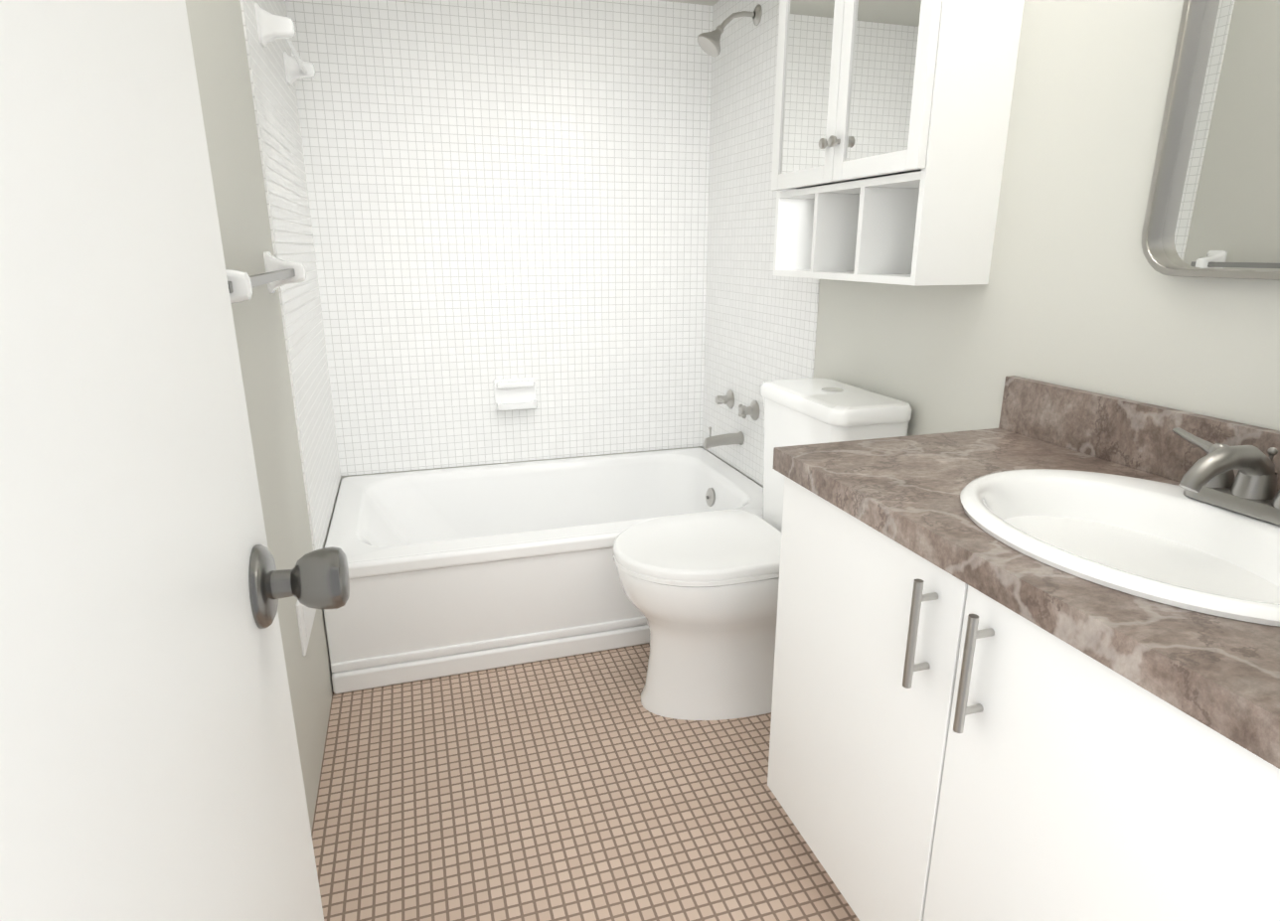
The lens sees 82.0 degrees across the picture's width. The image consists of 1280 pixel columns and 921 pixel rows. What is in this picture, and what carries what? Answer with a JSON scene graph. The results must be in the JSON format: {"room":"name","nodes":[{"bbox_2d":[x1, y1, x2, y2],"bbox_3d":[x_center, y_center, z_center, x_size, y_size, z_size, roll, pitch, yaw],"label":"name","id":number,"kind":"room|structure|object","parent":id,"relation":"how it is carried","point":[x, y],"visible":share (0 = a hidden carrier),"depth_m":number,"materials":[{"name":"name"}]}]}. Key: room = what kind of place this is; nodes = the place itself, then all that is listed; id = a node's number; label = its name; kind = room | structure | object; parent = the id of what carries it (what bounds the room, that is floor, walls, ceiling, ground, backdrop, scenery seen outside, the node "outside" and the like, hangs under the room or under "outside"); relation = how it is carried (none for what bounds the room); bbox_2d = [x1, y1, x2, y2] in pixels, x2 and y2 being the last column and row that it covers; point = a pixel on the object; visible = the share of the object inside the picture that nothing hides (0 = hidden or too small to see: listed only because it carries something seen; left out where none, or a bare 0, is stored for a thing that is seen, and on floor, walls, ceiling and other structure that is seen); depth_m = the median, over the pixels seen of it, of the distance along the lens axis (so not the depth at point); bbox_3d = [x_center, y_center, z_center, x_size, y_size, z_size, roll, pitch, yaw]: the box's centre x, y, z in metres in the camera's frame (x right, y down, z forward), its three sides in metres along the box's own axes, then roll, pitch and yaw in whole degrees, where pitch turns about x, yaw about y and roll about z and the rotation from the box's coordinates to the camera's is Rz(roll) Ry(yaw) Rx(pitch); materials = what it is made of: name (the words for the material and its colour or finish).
{"room":"bathroom","nodes":[
{"label":"bathroom","id":0,"kind":"room"},
{"bbox_2d":[184,0,340,832],"bbox_3d":[-0.752,-0.395,1.236,0.100,2.440,2.867,-5,17,-17],"label":"wall","id":1,"kind":"structure","parent":0,"point":[218,38],"depth_m":1.48,"materials":[{"name":"grey paint"}]},
{"bbox_2d":[0,0,349,920],"bbox_3d":[-0.300,0.043,0.438,0.176,2.018,0.624,-5,17,-17],"label":"door","id":2,"kind":"structure","parent":1,"relation":"in","point":[149,763],"depth_m":0.42,"materials":[{"name":"white paint"}]},
{"bbox_2d":[225,251,306,303],"bbox_3d":[-0.683,-0.330,1.327,0.076,0.088,0.727,-5,17,-17],"label":"towel bar","id":3,"kind":"object","parent":1,"relation":"attached to","point":[275,275],"visible":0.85,"depth_m":1.36,"materials":[{"name":"white ceramic"}]},
{"bbox_2d":[239,0,340,550],"bbox_3d":[-0.972,-0.620,2.085,0.005,1.645,0.850,-5,17,-17],"label":"wall tile","id":4,"kind":"structure","parent":1,"relation":"attached to","point":[279,139],"depth_m":2.00,"materials":[{"name":"white tile"}]},
{"bbox_2d":[254,1,315,85],"bbox_3d":[-0.935,-1.096,1.965,0.078,0.085,0.521,-5,17,-17],"label":"rail","id":5,"kind":"object","parent":4,"relation":"attached to","point":[271,27],"visible":1,"depth_m":1.76,"materials":[{"name":"white ceramic"}]},
{"bbox_2d":[295,599,316,655],"bbox_3d":[-0.781,0.340,1.729,0.009,0.125,0.260,-5,17,-17],"label":"outlet","id":6,"kind":"object","parent":1,"relation":"attached to","point":[305,617],"visible":0.54,"depth_m":1.64,"materials":[{"name":"white"}]},
{"bbox_2d":[340,446,702,480],"bbox_3d":[-0.433,-0.825,2.725,1.435,2.440,0.100,-5,17,-17],"label":"wall","id":7,"kind":"structure","parent":0,"point":[342,477],"depth_m":2.89,"materials":[{"name":"white tile"}]},
{"bbox_2d":[285,0,712,476],"bbox_3d":[-0.418,-0.792,2.682,1.435,1.645,0.005,-5,17,-17],"label":"wall tile","id":8,"kind":"structure","parent":7,"relation":"attached to","point":[506,189],"depth_m":2.65,"materials":[{"name":"white tile"}]},
{"bbox_2d":[492,377,537,410],"bbox_3d":[-0.466,-0.245,2.779,0.160,0.120,0.080,-5,17,-17],"label":"soap dish","id":9,"kind":"object","parent":8,"relation":"attached to","point":[515,394],"visible":1,"depth_m":2.79,"materials":[{"name":"white ceramic"}]},
{"bbox_2d":[311,643,859,920],"bbox_3d":[-0.020,0.761,1.809,1.635,0.100,2.867,-5,17,-17],"label":"floor","id":10,"kind":"structure","parent":0,"point":[586,787],"depth_m":1.61,"materials":[{"name":"tile"}]},
{"bbox_2d":[322,447,764,694],"bbox_3d":[-0.288,0.294,2.567,1.429,0.378,0.853,-5,17,-17],"label":"bathtub","id":11,"kind":"object","parent":10,"relation":"on","point":[453,571],"visible":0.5,"depth_m":2.19,"materials":[{"name":"white ceramic"}]},
{"bbox_2d":[613,378,912,720],"bbox_3d":[0.269,0.235,1.949,0.693,0.834,0.420,-5,17,-17],"label":"toilet","id":12,"kind":"object","parent":10,"relation":"on","point":[701,590],"visible":0.58,"depth_m":1.87,"materials":[{"name":"white ceramic"}]},
{"bbox_2d":[767,375,1279,920],"bbox_3d":[0.635,0.435,1.065,0.552,0.940,0.999,-5,17,-17],"label":"bathroom vanity","id":13,"kind":"object","parent":10,"relation":"on","point":[1026,660],"visible":1,"depth_m":0.95,"materials":[{"name":"white wood"}]},
{"bbox_2d":[960,469,1279,680],"bbox_3d":[0.654,0.160,0.957,0.416,0.169,0.508,-5,17,-17],"label":"sink","id":14,"kind":"object","parent":13,"relation":"in","point":[1201,568],"depth_m":0.95,"materials":[{"name":"white ceramic"}]},
{"bbox_2d":[1171,427,1279,531],"bbox_3d":[0.762,0.025,0.953,0.158,0.091,0.254,-5,17,-17],"label":"faucet","id":15,"kind":"object","parent":13,"relation":"on","point":[1249,500],"depth_m":0.95,"materials":[{"name":"silver metal"}]},
{"bbox_2d":[659,0,719,5],"bbox_3d":[-0.291,-1.670,2.006,1.435,0.417,0.855,-5,17,-17],"label":"ceiling","id":16,"kind":"structure","parent":0,"point":[708,2],"depth_m":2.61,"materials":[{"name":"grey paint"}]},
{"bbox_2d":[702,0,1279,487],"bbox_3d":[0.713,-0.522,1.677,0.100,2.440,2.867,-5,17,-17],"label":"wall","id":17,"kind":"structure","parent":0,"point":[1078,292],"depth_m":1.31,"materials":[{"name":"grey paint"}]},
{"bbox_2d":[702,0,819,485],"bbox_3d":[0.393,-0.738,2.495,0.005,1.645,0.850,-5,17,-17],"label":"wall tile","id":18,"kind":"structure","parent":17,"relation":"attached to","point":[760,327],"depth_m":2.56,"materials":[{"name":"white tile"}]},
{"bbox_2d":[703,426,744,450],"bbox_3d":[0.306,-0.086,2.710,0.146,0.086,0.052,-5,17,-17],"label":"tub spout","id":19,"kind":"object","parent":18,"relation":"attached to","point":[723,439],"visible":1,"depth_m":2.70,"materials":[{"name":"silver metal"}]},
{"bbox_2d":[715,389,734,408],"bbox_3d":[0.322,-0.225,2.768,0.061,0.072,0.111,-5,17,-17],"label":"shower valve","id":20,"kind":"object","parent":18,"relation":"attached to","point":[727,399],"depth_m":2.77,"materials":[{"name":"silver metal"}]},
{"bbox_2d":[697,3,762,56],"bbox_3d":[0.280,-1.365,2.332,0.202,0.158,0.086,-5,17,-17],"label":"shower head","id":21,"kind":"object","parent":18,"relation":"attached to","point":[709,43],"visible":1,"depth_m":2.32},
{"bbox_2d":[732,396,759,420],"bbox_3d":[0.379,-0.175,2.594,0.059,0.072,0.072,-5,17,-17],"label":"shower valve","id":22,"kind":"object","parent":18,"relation":"attached to","point":[751,409],"depth_m":2.58,"materials":[{"name":"silver metal"}]},
{"bbox_2d":[771,0,1024,286],"bbox_3d":[0.522,-0.799,1.666,0.225,0.755,0.648,-5,17,-17],"label":"upper cabinet","id":23,"kind":"object","parent":17,"relation":"attached to","point":[891,118],"visible":1,"depth_m":1.51,"materials":[{"name":"white wood"}]},
{"bbox_2d":[1141,0,1279,280],"bbox_3d":[0.891,-0.554,0.825,0.042,0.690,0.564,-5,17,-17],"label":"mirror","id":24,"kind":"object","parent":17,"relation":"attached to","point":[1212,210],"visible":1,"depth_m":1.06,"materials":[{"name":"silver metal"}]}
]}

